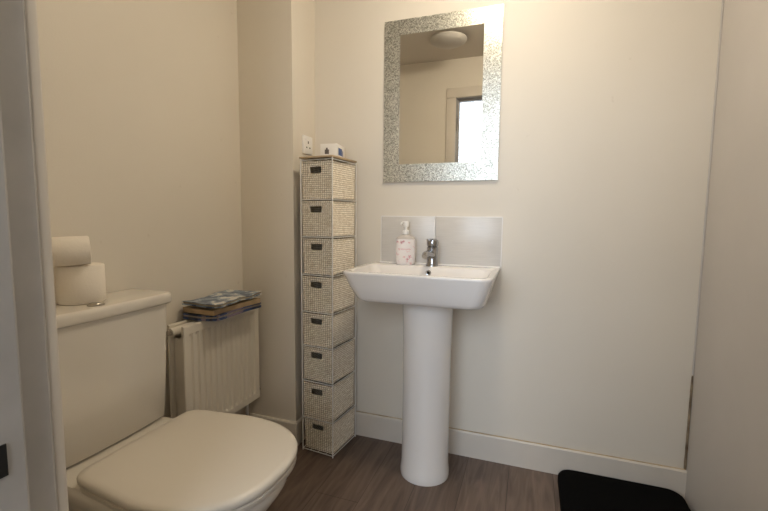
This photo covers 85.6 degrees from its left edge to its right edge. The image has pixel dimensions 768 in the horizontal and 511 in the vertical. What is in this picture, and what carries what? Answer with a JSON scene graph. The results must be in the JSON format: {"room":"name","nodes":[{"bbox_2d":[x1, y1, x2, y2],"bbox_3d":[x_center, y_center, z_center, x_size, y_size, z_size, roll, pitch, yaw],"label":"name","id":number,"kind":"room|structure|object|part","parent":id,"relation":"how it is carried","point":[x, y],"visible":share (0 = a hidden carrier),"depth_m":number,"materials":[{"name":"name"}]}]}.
{"room":"bathroom","nodes":[
{"label":"bathroom","id":0,"kind":"room"},
{"bbox_2d":[36,0,245,417],"bbox_3d":[-0.940,-0.221,1.529,0.100,2.400,1.555,2,6,19],"label":"wall","id":1,"kind":"structure","parent":0,"point":[140,98],"depth_m":1.54,"materials":[{"name":"beige paint"}]},
{"bbox_2d":[166,308,260,417],"bbox_3d":[-0.748,0.603,1.852,0.114,0.703,0.513,2,6,19],"label":"radiator","id":2,"kind":"object","parent":1,"relation":"attached to","point":[214,365],"visible":0.68,"depth_m":1.76,"materials":[{"name":"beige metal"}]},
{"bbox_3d":[-0.763,0.485,1.851,0.012,0.468,0.464,2,6,19],"label":"panel","id":3,"kind":"part","parent":2,"relation":"part of","materials":[{"name":"white metal"}]},
{"bbox_2d":[183,303,260,320],"bbox_3d":[-0.699,0.238,1.817,0.176,0.032,0.292,2,6,17],"label":"magazine","id":4,"kind":"object","parent":2,"relation":"on","point":[191,316],"visible":0.41,"depth_m":1.70,"materials":[{"name":"paper"}]},
{"bbox_2d":[183,298,260,315],"bbox_3d":[-0.698,0.214,1.810,0.164,0.022,0.284,3,6,22],"label":"book","id":5,"kind":"object","parent":4,"relation":"on","point":[189,309],"visible":0.5,"depth_m":1.71,"materials":[{"name":"paper"}]},
{"bbox_2d":[182,289,261,307],"bbox_3d":[-0.695,0.185,1.811,0.180,0.026,0.312,2,5,13],"label":"magazine","id":6,"kind":"object","parent":5,"relation":"on","point":[220,299],"visible":1,"depth_m":1.77,"materials":[{"name":"paper"}]},
{"bbox_2d":[237,0,314,421],"bbox_3d":[-0.529,-0.269,2.094,0.296,2.400,0.212,2,6,19],"label":"wall","id":7,"kind":"structure","parent":0,"point":[276,38],"depth_m":1.99,"materials":[{"name":"beige paint"}]},
{"bbox_2d":[245,412,294,434],"bbox_3d":[-0.578,0.874,2.092,0.296,0.122,0.015,2,6,19],"label":"baseboard","id":8,"kind":"structure","parent":7,"relation":"attached to","point":[288,424],"depth_m":2.06,"materials":[{"name":"paint"}]},
{"bbox_2d":[294,415,305,444],"bbox_3d":[-0.400,0.872,2.134,0.012,0.122,0.212,2,6,19],"label":"baseboard","id":9,"kind":"structure","parent":7,"relation":"attached to","point":[298,424],"depth_m":2.06,"materials":[{"name":"paint"}]},
{"bbox_2d":[302,135,312,154],"bbox_3d":[-0.374,-0.542,2.037,0.012,0.086,0.086,2,6,19],"label":"wall socket","id":10,"kind":"object","parent":7,"relation":"attached to","point":[306,140],"visible":1,"depth_m":2.03,"materials":[{"name":"white plastic"}]},
{"bbox_2d":[266,435,560,510],"bbox_3d":[-0.510,1.142,0.196,5.400,0.060,4.200,2,6,19],"label":"floor","id":11,"kind":"structure","parent":0,"point":[365,474],"depth_m":1.75,"materials":[{"name":"brown wood"}]},
{"bbox_2d":[56,289,297,510],"bbox_3d":[-0.625,0.579,1.220,0.753,0.870,0.460,2,6,19],"label":"toilet","id":12,"kind":"object","parent":11,"relation":"on","point":[121,453],"visible":0.88,"depth_m":1.19,"materials":[{"name":"beige ceramic"}]},
{"bbox_2d":[54,262,105,305],"bbox_3d":[-0.924,0.084,1.265,0.125,0.114,0.125,2,6,19],"label":"toilet roll","id":13,"kind":"object","parent":12,"relation":"on","point":[83,284],"visible":0.84,"depth_m":1.22,"materials":[{"name":"white tissue paper"},{"name":"brown cardboard"}]},
{"bbox_2d":[51,236,91,266],"bbox_3d":[-0.916,-0.013,1.200,0.111,0.088,0.084,-4,7,-38],"label":"toilet roll","id":14,"kind":"object","parent":13,"relation":"on","point":[71,250],"visible":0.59,"depth_m":1.18,"materials":[{"name":"white paper"}]},
{"bbox_3d":[-0.887,0.160,1.276,0.189,0.037,0.431,2,6,19],"label":"cistern lid","id":15,"kind":"part","parent":12,"relation":"part of","materials":[{"name":"beige ceramic"}]},
{"bbox_3d":[-0.505,0.566,1.176,0.497,0.028,0.460,2,6,19],"label":"lid","id":16,"kind":"part","parent":12,"relation":"part of","materials":[{"name":"beige plastic"}]},
{"bbox_3d":[-0.503,0.592,1.178,0.488,0.018,0.452,2,6,19],"label":"seat","id":17,"kind":"part","parent":12,"relation":"part of","materials":[{"name":"beige plastic"}]},
{"bbox_2d":[300,157,356,457],"bbox_3d":[-0.265,0.246,2.019,0.175,1.392,0.221,3,6,25],"label":"frame","id":18,"kind":"object","parent":11,"relation":"on","point":[332,158],"visible":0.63,"depth_m":1.95,"materials":[{"name":"white metal"}]},
{"bbox_3d":[-0.388,0.251,1.958,0.005,1.392,0.005,3,6,25],"label":"post","id":19,"kind":"part","parent":18,"relation":"part of","materials":[{"name":"white metal"}]},
{"bbox_2d":[302,273,343,276],"bbox_3d":[-0.263,0.084,2.005,0.174,0.005,0.220,3,6,25],"label":"shelf","id":20,"kind":"object","parent":18,"relation":"attached to","point":[303,273],"depth_m":1.91,"materials":[{"name":"white metal"}]},
{"bbox_2d":[301,235,353,237],"bbox_3d":[-0.261,-0.092,1.988,0.174,0.005,0.220,3,6,25],"label":"shelf","id":21,"kind":"object","parent":18,"relation":"attached to","point":[301,235],"depth_m":1.92,"materials":[{"name":"white metal"}]},
{"bbox_2d":[299,155,356,162],"bbox_3d":[-0.259,-0.450,1.954,0.178,0.008,0.222,3,6,25],"label":"board","id":22,"kind":"object","parent":18,"relation":"on","point":[321,156],"visible":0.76,"depth_m":1.88,"materials":[{"name":"brown wood"}]},
{"bbox_2d":[320,143,344,157],"bbox_3d":[-0.239,-0.483,1.941,0.081,0.060,0.111,2,5,13],"label":"carton","id":23,"kind":"object","parent":22,"relation":"on","point":[335,149],"visible":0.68,"depth_m":1.89,"materials":[{"name":"white cardboard"}]},
{"bbox_2d":[338,148,342,156],"bbox_3d":[-0.201,-0.479,1.929,0.001,0.032,0.062,2,5,14],"label":"print","id":24,"kind":"object","parent":23,"relation":"attached to","point":[340,152],"depth_m":1.93},
{"bbox_2d":[303,307,353,347],"bbox_3d":[-0.267,0.339,2.024,0.165,0.154,0.215,3,6,24],"label":"wicker basket","id":25,"kind":"object","parent":18,"relation":"on","point":[317,327],"visible":0.85,"depth_m":1.95,"materials":[{"name":"beige wicker"}]},
{"bbox_2d":[303,273,353,312],"bbox_3d":[-0.264,0.171,2.011,0.165,0.164,0.215,3,6,26],"label":"wicker basket","id":26,"kind":"object","parent":18,"relation":"on","point":[317,290],"visible":0.84,"depth_m":1.93,"materials":[{"name":"beige wicker"}]},
{"bbox_2d":[302,201,354,236],"bbox_3d":[-0.261,-0.176,1.979,0.165,0.160,0.215,3,6,25],"label":"wicker basket","id":27,"kind":"object","parent":18,"relation":"on","point":[317,215],"visible":0.95,"depth_m":1.90,"materials":[{"name":"beige wicker"}]},
{"bbox_2d":[302,160,354,199],"bbox_3d":[-0.259,-0.349,1.966,0.165,0.168,0.215,3,6,26],"label":"wicker basket","id":28,"kind":"object","parent":18,"relation":"on","point":[316,175],"visible":0.92,"depth_m":1.89,"materials":[{"name":"beige wicker"}]},
{"bbox_2d":[301,158,355,164],"bbox_3d":[-0.258,-0.438,1.956,0.174,0.005,0.220,3,6,25],"label":"shelf","id":29,"kind":"object","parent":18,"relation":"attached to","point":[325,158],"depth_m":1.87,"materials":[{"name":"white metal"}]},
{"bbox_2d":[301,199,355,201],"bbox_3d":[-0.260,-0.261,1.973,0.174,0.005,0.220,3,6,25],"label":"shelf","id":30,"kind":"object","parent":18,"relation":"attached to","point":[332,200],"depth_m":1.92,"materials":[{"name":"white metal"}]},
{"bbox_2d":[303,236,354,274],"bbox_3d":[-0.262,-0.004,1.997,0.165,0.166,0.215,3,6,24],"label":"wicker basket","id":31,"kind":"object","parent":18,"relation":"on","point":[317,252],"visible":0.92,"depth_m":1.92,"materials":[{"name":"beige wicker"}]},
{"bbox_2d":[304,372,353,421],"bbox_3d":[-0.270,0.682,2.056,0.165,0.172,0.215,3,6,24],"label":"wicker basket","id":32,"kind":"object","parent":18,"relation":"on","point":[317,397],"visible":0.85,"depth_m":1.98,"materials":[{"name":"beige wicker"}]},
{"bbox_2d":[302,305,355,314],"bbox_3d":[-0.265,0.257,2.021,0.174,0.005,0.220,3,6,25],"label":"shelf","id":33,"kind":"object","parent":18,"relation":"attached to","point":[352,305],"depth_m":1.94,"materials":[{"name":"beige wicker"}]},
{"bbox_2d":[302,337,355,349],"bbox_3d":[-0.266,0.420,2.036,0.174,0.005,0.220,3,6,25],"label":"shelf","id":34,"kind":"object","parent":18,"relation":"attached to","point":[353,337],"depth_m":1.96,"materials":[{"name":"beige wicker"}]},
{"bbox_2d":[303,370,354,385],"bbox_3d":[-0.268,0.591,2.051,0.174,0.005,0.220,3,6,25],"label":"shelf","id":35,"kind":"object","parent":18,"relation":"attached to","point":[353,370],"depth_m":1.96,"materials":[{"name":"beige wicker"}]},
{"bbox_2d":[303,404,354,423],"bbox_3d":[-0.270,0.772,2.068,0.174,0.005,0.220,3,6,25],"label":"shelf","id":36,"kind":"object","parent":18,"relation":"attached to","point":[353,404],"depth_m":1.98,"materials":[{"name":"beige wicker"}]},
{"bbox_2d":[303,434,354,456],"bbox_3d":[-0.271,0.932,2.083,0.174,0.005,0.220,3,6,25],"label":"shelf","id":37,"kind":"object","parent":18,"relation":"attached to","point":[354,434],"depth_m":2.00,"materials":[{"name":"beige wicker"}]},
{"bbox_2d":[303,338,354,383],"bbox_3d":[-0.267,0.506,2.046,0.165,0.162,0.215,3,6,26],"label":"wicker basket","id":38,"kind":"object","parent":18,"relation":"on","point":[317,361],"visible":0.84,"depth_m":1.97,"materials":[{"name":"beige wicker"}]},
{"bbox_2d":[305,406,354,453],"bbox_3d":[-0.267,0.853,2.076,0.165,0.150,0.215,3,6,25],"label":"wicker basket","id":39,"kind":"object","parent":18,"relation":"on","point":[318,433],"visible":0.74,"depth_m":2.00,"materials":[{"name":"beige wicker"}]},
{"bbox_3d":[-0.234,0.259,1.886,0.005,1.392,0.005,3,6,25],"label":"post","id":40,"kind":"part","parent":18,"relation":"part of","materials":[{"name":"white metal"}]},
{"bbox_3d":[-0.141,0.242,2.081,0.005,1.392,0.005,3,6,25],"label":"post","id":41,"kind":"part","parent":18,"relation":"part of","materials":[{"name":"grey metal"}]},
{"bbox_2d":[343,261,499,486],"bbox_3d":[0.166,0.509,1.815,0.605,0.915,0.401,2,6,19],"label":"basin","id":42,"kind":"object","parent":11,"relation":"on","point":[428,296],"visible":1,"depth_m":1.73,"materials":[{"name":"white ceramic"}]},
{"bbox_2d":[396,221,415,264],"bbox_3d":[0.101,-0.058,1.930,0.093,0.203,0.063,1,5,5],"label":"soap dispenser","id":43,"kind":"object","parent":42,"relation":"on","point":[405,243],"visible":1,"depth_m":1.92,"materials":[{"name":"beige plastic"}]},
{"bbox_3d":[0.170,0.125,1.779,0.605,0.133,0.401,2,6,19],"label":"bowl","id":44,"kind":"part","parent":42,"relation":"part of","materials":[{"name":"white ceramic"}]},
{"bbox_2d":[422,238,438,266],"bbox_3d":[0.204,-0.012,1.861,0.058,0.126,0.133,3,6,27],"label":"mixer tap","id":45,"kind":"object","parent":42,"relation":"on","point":[431,254],"visible":1,"depth_m":1.87,"materials":[{"name":"silver metal"}]},
{"bbox_3d":[0.196,-0.002,1.846,0.036,0.044,0.098,3,6,27],"label":"spout","id":46,"kind":"part","parent":45,"relation":"part of","materials":[{"name":"silver metal"}]},
{"bbox_3d":[0.214,-0.058,1.876,0.055,0.036,0.088,3,6,27],"label":"lever","id":47,"kind":"part","parent":45,"relation":"part of","materials":[{"name":"silver metal"}]},
{"bbox_2d":[558,470,690,510],"bbox_3d":[0.884,0.986,1.478,0.464,0.042,0.603,2,6,19],"label":"bath mat","id":48,"kind":"object","parent":11,"relation":"on","point":[578,491],"visible":1,"depth_m":1.64,"materials":[{"name":"black fabric"}]},
{"bbox_2d":[314,0,721,468],"bbox_3d":[0.318,-0.249,1.961,2.183,2.400,0.100,2,6,19],"label":"wall","id":49,"kind":"structure","parent":0,"point":[583,339],"depth_m":1.75,"materials":[{"name":"beige paint"}]},
{"bbox_2d":[380,216,435,262],"bbox_3d":[0.113,-0.076,1.992,0.271,0.226,0.008,2,6,19],"label":"tile","id":50,"kind":"structure","parent":49,"relation":"attached to","point":[423,228],"depth_m":1.98,"materials":[{"name":"white tile"}]},
{"bbox_2d":[383,4,503,181],"bbox_3d":[0.253,-0.710,1.884,0.533,0.736,0.010,2,6,19],"label":"wall mirror","id":51,"kind":"object","parent":49,"relation":"attached to","point":[442,72],"visible":1,"depth_m":1.87,"materials":[{"name":"silver metal"}]},
{"bbox_2d":[399,24,483,163],"bbox_3d":[0.252,-0.717,1.881,0.379,0.586,0.004,2,6,19],"label":"mirror glass","id":52,"kind":"object","parent":51,"relation":"attached to","point":[441,67],"depth_m":1.87,"materials":[{"name":"clear mirror"}]},
{"bbox_2d":[436,216,502,267],"bbox_3d":[0.384,-0.065,1.897,0.301,0.226,0.008,2,6,19],"label":"tile","id":53,"kind":"structure","parent":49,"relation":"attached to","point":[463,240],"depth_m":1.89,"materials":[{"name":"white tile"}]},
{"bbox_2d":[354,411,686,498],"bbox_3d":[0.427,0.896,1.963,1.687,0.122,0.015,2,6,19],"label":"baseboard","id":54,"kind":"structure","parent":49,"relation":"attached to","point":[538,457],"depth_m":1.87,"materials":[{"name":"paint"}]},
{"bbox_2d":[684,376,692,469],"bbox_3d":[1.222,0.672,1.665,0.011,0.390,0.010,2,6,19],"label":"trim","id":55,"kind":"structure","parent":49,"relation":"attached to","point":[691,386],"depth_m":1.66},
{"bbox_2d":[692,0,723,374],"bbox_3d":[1.235,-0.463,1.560,0.007,1.878,0.006,2,6,19],"label":"trim","id":56,"kind":"structure","parent":49,"relation":"attached to","point":[722,6],"depth_m":1.58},
{"bbox_2d":[685,0,767,510],"bbox_3d":[1.024,-0.138,0.840,0.100,2.400,1.555,2,6,19],"label":"wall","id":57,"kind":"structure","parent":0,"point":[727,467],"depth_m":1.35,"materials":[{"name":"white paint"}]},
{"bbox_3d":[-0.366,-0.439,0.414,5.400,3.050,0.120,2,6,19],"label":"wall","id":58,"kind":"structure","parent":0,"visible":0},
{"bbox_2d":[0,0,68,510],"bbox_3d":[-0.094,0.010,0.358,0.963,2.173,0.152,2,6,19],"label":"door","id":59,"kind":"structure","parent":58,"relation":"in","point":[33,476],"depth_m":0.53,"materials":[{"name":"grey paint"}]},
{"bbox_3d":[-0.465,0.249,0.494,0.006,0.040,0.025,2,6,19],"label":"strike plate","id":60,"kind":"part","parent":59,"relation":"part of","materials":[{"name":"black plastic"}]},
{"bbox_3d":[-0.071,0.004,0.421,0.963,2.173,0.016,2,6,19],"label":"architrave","id":61,"kind":"part","parent":59,"relation":"part of","materials":[{"name":"paint"}]}
]}

